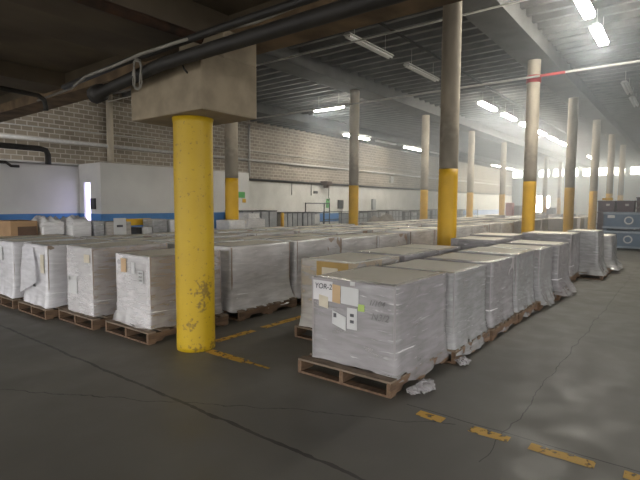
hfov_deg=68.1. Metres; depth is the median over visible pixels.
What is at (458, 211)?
bin
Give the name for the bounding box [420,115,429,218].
concrete column
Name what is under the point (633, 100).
fluorescent light
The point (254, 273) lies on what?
load
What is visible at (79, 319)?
wooden pallet
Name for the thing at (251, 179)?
conduit
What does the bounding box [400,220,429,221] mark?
load
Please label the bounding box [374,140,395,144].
fluorescent light
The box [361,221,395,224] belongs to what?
load
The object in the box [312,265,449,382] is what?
load
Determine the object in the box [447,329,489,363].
wooden pallet
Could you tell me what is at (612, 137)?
concrete column
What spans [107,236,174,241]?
load
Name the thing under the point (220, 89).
concrete column
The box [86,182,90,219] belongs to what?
door
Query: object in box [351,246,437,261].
load
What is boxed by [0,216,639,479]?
floor
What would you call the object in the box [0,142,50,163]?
drain pipe
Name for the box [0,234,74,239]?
load
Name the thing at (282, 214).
bollard
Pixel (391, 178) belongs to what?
wall box
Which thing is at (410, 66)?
fluorescent light
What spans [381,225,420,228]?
load
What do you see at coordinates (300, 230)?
load
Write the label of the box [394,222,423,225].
load
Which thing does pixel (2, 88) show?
pipe
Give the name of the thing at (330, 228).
load
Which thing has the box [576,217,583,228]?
load
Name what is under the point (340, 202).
electrical box
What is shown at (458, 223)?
load
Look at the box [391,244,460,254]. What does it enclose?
load
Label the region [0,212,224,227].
trim
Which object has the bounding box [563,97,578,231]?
concrete column
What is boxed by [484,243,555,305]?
load
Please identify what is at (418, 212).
bin
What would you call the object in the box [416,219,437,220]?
load
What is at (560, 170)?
concrete column
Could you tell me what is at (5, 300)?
wooden pallet
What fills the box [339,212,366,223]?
bin
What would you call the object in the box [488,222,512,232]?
load
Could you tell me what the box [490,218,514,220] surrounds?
load
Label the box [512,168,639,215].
wall
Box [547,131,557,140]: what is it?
fluorescent light
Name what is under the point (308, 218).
bin
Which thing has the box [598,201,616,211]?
crate
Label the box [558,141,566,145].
fluorescent light
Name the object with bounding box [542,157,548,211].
concrete column
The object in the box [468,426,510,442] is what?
floor marking
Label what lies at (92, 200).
switch plate
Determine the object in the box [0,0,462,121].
beam
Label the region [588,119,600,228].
concrete column
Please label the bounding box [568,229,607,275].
load
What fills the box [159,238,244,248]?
load
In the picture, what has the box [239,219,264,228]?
load
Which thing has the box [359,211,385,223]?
bin
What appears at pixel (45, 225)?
load
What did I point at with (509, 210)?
tall cabinet
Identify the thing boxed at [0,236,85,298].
load
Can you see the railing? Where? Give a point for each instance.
(410, 216)
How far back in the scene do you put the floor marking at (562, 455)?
3.02 m
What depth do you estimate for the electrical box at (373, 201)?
42.22 m
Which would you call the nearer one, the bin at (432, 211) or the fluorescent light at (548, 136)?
the fluorescent light at (548, 136)
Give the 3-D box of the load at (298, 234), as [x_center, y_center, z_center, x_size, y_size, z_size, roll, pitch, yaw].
[-0.261,0.328,9.816,0.947,0.884,1.415,4,6,37]
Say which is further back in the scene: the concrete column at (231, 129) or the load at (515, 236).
the concrete column at (231, 129)
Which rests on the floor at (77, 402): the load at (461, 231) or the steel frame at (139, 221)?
the steel frame at (139, 221)
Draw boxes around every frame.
[126,218,150,225]
[305,203,329,223]
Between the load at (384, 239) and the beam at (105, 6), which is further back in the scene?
the load at (384, 239)
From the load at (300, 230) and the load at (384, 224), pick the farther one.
the load at (384, 224)
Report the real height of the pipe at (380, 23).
0.079 m
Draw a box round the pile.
[367,213,395,221]
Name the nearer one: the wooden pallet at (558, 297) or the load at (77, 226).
the wooden pallet at (558, 297)
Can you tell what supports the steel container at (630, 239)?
on the floor at (77, 402)
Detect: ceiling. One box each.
[0,0,286,103]
[112,0,639,171]
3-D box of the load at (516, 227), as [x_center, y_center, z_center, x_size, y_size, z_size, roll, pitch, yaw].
[7.017,-0.252,17.550,0.957,0.939,1.412,4,6,37]
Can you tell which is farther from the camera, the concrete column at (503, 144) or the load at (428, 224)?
the concrete column at (503, 144)
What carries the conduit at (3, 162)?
attached to the wall at (37, 188)
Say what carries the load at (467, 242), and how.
on the wooden pallet
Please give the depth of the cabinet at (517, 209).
47.59 m
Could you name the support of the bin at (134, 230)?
on the floor at (77, 402)
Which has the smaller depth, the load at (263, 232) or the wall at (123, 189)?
the load at (263, 232)
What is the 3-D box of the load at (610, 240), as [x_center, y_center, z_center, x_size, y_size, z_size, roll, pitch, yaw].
[6.827,0.264,11.808,1.280,0.819,1.411,4,6,38]
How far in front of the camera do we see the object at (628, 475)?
2.80 m
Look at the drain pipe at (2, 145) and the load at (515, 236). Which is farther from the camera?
the drain pipe at (2, 145)
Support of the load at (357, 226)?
on the wooden pallet
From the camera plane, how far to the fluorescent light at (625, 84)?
18.81 m
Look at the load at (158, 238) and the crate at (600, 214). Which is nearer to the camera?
the load at (158, 238)
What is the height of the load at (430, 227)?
0.917 m
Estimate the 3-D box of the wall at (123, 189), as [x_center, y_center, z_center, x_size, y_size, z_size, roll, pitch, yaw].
[-7.847,-1.620,21.859,5.370,3.000,7.400,4,6,38]
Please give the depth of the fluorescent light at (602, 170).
59.26 m
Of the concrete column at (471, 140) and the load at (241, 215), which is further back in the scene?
the concrete column at (471, 140)
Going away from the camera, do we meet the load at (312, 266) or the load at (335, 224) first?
the load at (312, 266)
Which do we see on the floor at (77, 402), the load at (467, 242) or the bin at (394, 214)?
the bin at (394, 214)
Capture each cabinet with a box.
[505,203,513,215]
[514,206,521,215]
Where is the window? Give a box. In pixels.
[536,196,549,211]
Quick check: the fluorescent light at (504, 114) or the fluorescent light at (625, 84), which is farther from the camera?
the fluorescent light at (504, 114)
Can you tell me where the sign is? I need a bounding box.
[238,192,244,197]
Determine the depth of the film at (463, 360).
4.69 m
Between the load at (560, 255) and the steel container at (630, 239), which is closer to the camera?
the load at (560, 255)
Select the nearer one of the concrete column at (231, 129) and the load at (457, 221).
the concrete column at (231, 129)
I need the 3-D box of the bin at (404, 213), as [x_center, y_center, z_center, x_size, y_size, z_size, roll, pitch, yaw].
[7.882,-2.165,43.604,1.160,0.916,2.360,4,6,38]
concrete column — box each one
[131,31,256,352]
[225,122,238,219]
[349,90,359,225]
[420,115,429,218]
[437,1,461,245]
[466,131,474,216]
[499,142,506,214]
[521,59,540,233]
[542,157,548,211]
[557,162,562,213]
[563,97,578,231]
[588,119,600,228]
[605,134,615,200]
[617,145,625,200]
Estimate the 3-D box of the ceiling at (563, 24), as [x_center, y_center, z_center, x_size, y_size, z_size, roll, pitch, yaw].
[20.612,-8.143,36.232,32.880,0.500,75.780,4,6,38]
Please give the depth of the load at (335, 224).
13.96 m
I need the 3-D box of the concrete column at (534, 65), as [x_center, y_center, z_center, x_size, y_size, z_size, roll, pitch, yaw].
[7.091,-2.778,15.944,0.456,6.370,0.456,-1,5,-14]
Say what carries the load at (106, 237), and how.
on the wooden pallet
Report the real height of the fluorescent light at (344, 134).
0.830 m
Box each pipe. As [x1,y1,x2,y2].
[0,85,48,110]
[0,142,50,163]
[61,0,318,89]
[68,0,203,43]
[87,0,407,103]
[107,0,526,101]
[256,60,639,118]
[378,22,566,134]
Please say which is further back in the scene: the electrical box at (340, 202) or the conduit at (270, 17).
the electrical box at (340, 202)
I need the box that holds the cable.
[132,58,142,90]
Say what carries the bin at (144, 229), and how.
on the floor at (77, 402)
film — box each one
[406,385,419,394]
[415,378,435,393]
[456,356,470,365]
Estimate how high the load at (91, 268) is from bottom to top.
0.890 m
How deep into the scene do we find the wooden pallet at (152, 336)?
5.61 m
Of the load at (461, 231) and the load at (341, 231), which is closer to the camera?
the load at (341, 231)
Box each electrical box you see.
[337,200,343,208]
[371,199,375,209]
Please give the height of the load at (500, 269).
0.891 m
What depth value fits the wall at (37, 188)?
17.12 m
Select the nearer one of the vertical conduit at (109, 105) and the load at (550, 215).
the vertical conduit at (109, 105)
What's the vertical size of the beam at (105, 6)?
0.098 m
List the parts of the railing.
rail, rail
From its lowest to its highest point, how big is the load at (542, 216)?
0.998 m
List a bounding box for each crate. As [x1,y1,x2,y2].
[596,223,603,229]
[597,212,603,222]
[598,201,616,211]
[616,201,636,211]
[636,197,639,206]
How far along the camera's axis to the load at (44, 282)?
6.67 m
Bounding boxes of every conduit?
[0,122,510,183]
[0,133,513,186]
[0,160,19,167]
[37,8,295,100]
[106,94,113,162]
[248,124,250,176]
[249,178,510,194]
[321,181,331,200]
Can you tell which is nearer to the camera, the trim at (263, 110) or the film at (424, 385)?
the film at (424, 385)
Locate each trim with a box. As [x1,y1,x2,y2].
[0,159,248,173]
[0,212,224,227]
[126,88,539,173]
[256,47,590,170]
[320,210,498,220]
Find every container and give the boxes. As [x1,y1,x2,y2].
[143,219,166,232]
[602,212,639,230]
[603,229,639,248]
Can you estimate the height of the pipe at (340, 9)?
0.289 m
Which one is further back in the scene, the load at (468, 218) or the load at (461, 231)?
the load at (468, 218)
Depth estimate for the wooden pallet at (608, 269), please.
10.35 m
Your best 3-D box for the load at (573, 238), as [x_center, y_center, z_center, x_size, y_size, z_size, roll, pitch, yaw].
[5.031,0.263,10.319,1.016,0.868,1.070,4,6,38]
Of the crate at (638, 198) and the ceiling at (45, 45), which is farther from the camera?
the crate at (638, 198)
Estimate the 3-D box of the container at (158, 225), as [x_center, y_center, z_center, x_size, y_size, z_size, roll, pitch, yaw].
[-4.246,0.047,12.248,0.573,1.193,0.536,4,6,38]
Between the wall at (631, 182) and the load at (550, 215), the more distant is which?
the wall at (631, 182)
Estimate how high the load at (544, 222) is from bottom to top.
0.909 m
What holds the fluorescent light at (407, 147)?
hanging from the ceiling at (563, 24)
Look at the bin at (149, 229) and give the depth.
11.67 m
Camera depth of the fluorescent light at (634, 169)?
57.18 m
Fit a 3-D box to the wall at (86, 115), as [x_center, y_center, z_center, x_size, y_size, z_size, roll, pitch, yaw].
[4.806,-5.309,42.654,0.331,7.300,85.300,4,6,38]
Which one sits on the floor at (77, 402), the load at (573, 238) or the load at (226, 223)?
the load at (226, 223)
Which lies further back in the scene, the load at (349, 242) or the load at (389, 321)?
the load at (349, 242)
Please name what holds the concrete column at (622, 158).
on the floor at (77, 402)
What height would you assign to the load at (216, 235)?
0.912 m
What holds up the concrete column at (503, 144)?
on the floor at (77, 402)
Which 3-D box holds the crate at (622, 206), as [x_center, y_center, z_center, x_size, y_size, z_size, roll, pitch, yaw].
[12.105,-1.335,18.718,0.600,0.437,0.867,4,6,38]
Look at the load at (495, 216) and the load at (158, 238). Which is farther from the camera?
the load at (495, 216)
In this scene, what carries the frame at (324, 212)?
on the floor at (77, 402)
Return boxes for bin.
[131,227,141,233]
[142,226,151,232]
[142,227,146,233]
[239,210,276,226]
[277,212,301,226]
[302,212,319,225]
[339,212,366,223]
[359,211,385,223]
[378,210,401,220]
[402,211,416,219]
[417,210,429,218]
[428,209,437,218]
[457,210,462,216]
[546,208,555,213]
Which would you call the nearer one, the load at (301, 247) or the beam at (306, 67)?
the load at (301, 247)
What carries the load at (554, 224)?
on the floor at (77, 402)
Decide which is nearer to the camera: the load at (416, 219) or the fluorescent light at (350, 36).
the fluorescent light at (350, 36)
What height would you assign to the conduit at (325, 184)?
1.479 m
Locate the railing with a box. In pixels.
[323,209,477,223]
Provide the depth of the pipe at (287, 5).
4.08 m
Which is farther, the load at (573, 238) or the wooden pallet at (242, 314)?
the load at (573, 238)
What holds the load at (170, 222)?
on the floor at (77, 402)
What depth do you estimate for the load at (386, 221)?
17.19 m
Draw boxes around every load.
[0,220,37,236]
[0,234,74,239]
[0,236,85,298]
[20,239,121,308]
[32,215,64,234]
[60,215,91,237]
[66,240,167,316]
[80,234,160,239]
[88,220,103,235]
[104,218,130,234]
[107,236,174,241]
[113,248,222,328]
[145,232,174,235]
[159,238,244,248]
[167,219,174,231]
[214,229,258,232]
[214,233,247,237]
[214,240,293,312]
[216,219,244,229]
[230,235,285,240]
[233,230,293,235]
[239,213,260,218]
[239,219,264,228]
[246,226,298,230]
[266,235,340,298]
[274,233,335,236]
[283,228,329,233]
[292,225,330,227]
[299,252,398,327]
[312,229,366,234]
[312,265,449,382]
[314,223,354,226]
[321,227,356,229]
[328,234,376,252]
[342,225,380,227]
[349,227,396,232]
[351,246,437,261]
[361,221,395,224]
[361,232,406,247]
[367,223,405,225]
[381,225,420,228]
[381,259,488,355]
[385,228,433,244]
[386,221,413,222]
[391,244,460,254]
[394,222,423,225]
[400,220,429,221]
[411,221,436,223]
[414,226,436,244]
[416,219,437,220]
[421,223,436,226]
[424,252,513,332]
[435,225,471,237]
[451,236,512,249]
[457,221,484,222]
[457,222,470,224]
[457,246,535,316]
[461,224,487,233]
[468,218,489,219]
[468,222,500,232]
[470,220,495,221]
[470,232,521,240]
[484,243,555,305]
[485,215,504,217]
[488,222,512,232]
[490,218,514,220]
[494,220,521,233]
[505,240,576,296]
[518,219,540,230]
[522,231,579,275]
[535,214,548,218]
[535,218,547,230]
[545,218,562,231]
[549,214,562,216]
[556,217,576,228]
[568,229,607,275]
[575,216,587,228]
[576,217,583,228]
[578,214,596,228]
[604,234,623,270]
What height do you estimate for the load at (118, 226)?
1.267 m
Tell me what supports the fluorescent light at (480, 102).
hanging from the ceiling at (563, 24)
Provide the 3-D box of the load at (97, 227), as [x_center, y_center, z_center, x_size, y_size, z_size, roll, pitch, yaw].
[-4.933,0.187,10.276,0.708,1.216,0.336,4,6,38]
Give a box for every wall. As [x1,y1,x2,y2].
[0,93,512,223]
[0,161,79,213]
[78,164,99,217]
[98,164,248,229]
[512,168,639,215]
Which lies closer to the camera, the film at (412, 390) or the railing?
the film at (412, 390)
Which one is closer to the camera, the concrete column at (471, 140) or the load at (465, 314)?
the load at (465, 314)
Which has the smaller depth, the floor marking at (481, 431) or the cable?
the floor marking at (481, 431)
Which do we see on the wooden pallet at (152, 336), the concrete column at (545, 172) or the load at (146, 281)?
the load at (146, 281)
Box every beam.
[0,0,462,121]
[462,0,639,164]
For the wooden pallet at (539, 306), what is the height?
0.140 m
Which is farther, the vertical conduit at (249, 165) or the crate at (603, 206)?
the vertical conduit at (249, 165)
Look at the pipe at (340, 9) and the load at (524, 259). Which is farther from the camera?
the load at (524, 259)
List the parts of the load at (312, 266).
ochre panel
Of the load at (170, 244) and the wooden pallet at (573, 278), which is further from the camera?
the wooden pallet at (573, 278)
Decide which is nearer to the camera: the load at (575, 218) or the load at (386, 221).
the load at (386, 221)
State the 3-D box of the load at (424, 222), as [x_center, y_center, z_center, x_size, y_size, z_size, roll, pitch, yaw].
[3.652,-0.176,16.501,0.951,0.908,1.393,4,6,37]
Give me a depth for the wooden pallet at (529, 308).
6.77 m
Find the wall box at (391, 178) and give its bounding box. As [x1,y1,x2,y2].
[389,176,393,182]
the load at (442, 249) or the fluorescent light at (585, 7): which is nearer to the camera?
the load at (442, 249)
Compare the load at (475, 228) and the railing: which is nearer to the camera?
the load at (475, 228)
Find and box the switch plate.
[90,198,95,208]
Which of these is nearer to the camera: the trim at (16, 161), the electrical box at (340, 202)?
the trim at (16, 161)
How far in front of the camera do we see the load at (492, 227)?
15.18 m
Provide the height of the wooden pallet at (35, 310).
0.140 m
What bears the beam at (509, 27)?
attached to the ceiling at (563, 24)
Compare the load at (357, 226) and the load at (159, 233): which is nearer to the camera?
the load at (159, 233)
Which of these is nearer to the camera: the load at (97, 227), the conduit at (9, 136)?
the load at (97, 227)
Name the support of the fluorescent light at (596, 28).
hanging from the ceiling at (563, 24)
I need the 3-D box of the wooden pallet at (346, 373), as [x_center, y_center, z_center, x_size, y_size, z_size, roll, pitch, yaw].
[0.554,1.179,4.670,1.012,0.140,1.206,4,6,38]
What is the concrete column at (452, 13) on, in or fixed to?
on the floor at (77, 402)
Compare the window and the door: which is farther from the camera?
the window
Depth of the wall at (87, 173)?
17.75 m
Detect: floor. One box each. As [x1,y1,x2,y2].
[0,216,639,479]
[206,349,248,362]
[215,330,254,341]
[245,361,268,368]
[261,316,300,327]
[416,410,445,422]
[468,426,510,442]
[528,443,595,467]
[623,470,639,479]
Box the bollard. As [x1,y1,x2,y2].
[281,213,283,226]
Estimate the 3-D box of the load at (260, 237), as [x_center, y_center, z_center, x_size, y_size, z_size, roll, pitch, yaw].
[-1.153,0.404,8.630,0.949,0.900,1.424,4,6,38]
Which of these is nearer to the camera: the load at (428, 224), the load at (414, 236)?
the load at (414, 236)
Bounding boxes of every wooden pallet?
[0,294,23,308]
[18,300,67,319]
[58,308,117,329]
[105,313,228,344]
[215,297,296,320]
[295,324,311,340]
[298,352,448,398]
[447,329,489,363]
[488,313,517,340]
[514,301,537,322]
[537,293,555,310]
[555,285,568,300]
[570,272,579,280]
[577,268,609,279]
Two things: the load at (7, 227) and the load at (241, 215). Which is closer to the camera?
the load at (7, 227)
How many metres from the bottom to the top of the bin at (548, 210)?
1.300 m
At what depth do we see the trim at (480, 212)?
59.80 m
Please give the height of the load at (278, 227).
0.912 m
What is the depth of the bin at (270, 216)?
22.37 m
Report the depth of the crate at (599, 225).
18.88 m
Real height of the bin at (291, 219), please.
1.126 m
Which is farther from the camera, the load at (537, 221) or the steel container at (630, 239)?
the load at (537, 221)
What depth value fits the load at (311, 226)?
13.16 m
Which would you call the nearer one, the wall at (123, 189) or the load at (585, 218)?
the wall at (123, 189)
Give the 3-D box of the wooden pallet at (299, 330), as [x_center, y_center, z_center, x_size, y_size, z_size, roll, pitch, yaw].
[0.381,1.087,5.849,0.910,0.140,1.085,4,6,38]
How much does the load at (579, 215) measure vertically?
0.986 m
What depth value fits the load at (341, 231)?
10.58 m
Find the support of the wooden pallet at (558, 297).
on the floor at (77, 402)
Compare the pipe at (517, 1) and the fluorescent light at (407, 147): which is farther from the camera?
the fluorescent light at (407, 147)
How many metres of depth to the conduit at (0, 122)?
24.60 m
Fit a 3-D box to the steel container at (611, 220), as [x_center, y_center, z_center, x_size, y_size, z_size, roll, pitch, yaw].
[11.311,-0.665,17.087,1.790,0.660,1.230,4,6,38]
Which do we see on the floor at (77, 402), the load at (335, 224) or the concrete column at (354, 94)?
the concrete column at (354, 94)
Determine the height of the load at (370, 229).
0.911 m
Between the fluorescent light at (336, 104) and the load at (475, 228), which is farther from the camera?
the fluorescent light at (336, 104)
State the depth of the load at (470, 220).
18.32 m
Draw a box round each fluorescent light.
[313,104,343,111]
[343,29,393,58]
[343,133,368,139]
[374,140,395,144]
[403,53,439,81]
[404,146,420,150]
[478,100,496,110]
[501,103,516,120]
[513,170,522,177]
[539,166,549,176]
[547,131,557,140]
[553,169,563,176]
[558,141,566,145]
[574,0,594,18]
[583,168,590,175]
[590,9,608,45]
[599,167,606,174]
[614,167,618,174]
[621,75,632,94]
[629,96,638,106]
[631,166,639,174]
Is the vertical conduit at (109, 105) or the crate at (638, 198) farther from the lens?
the vertical conduit at (109, 105)
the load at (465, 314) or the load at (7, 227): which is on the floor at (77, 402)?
the load at (7, 227)
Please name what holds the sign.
attached to the wall at (123, 189)

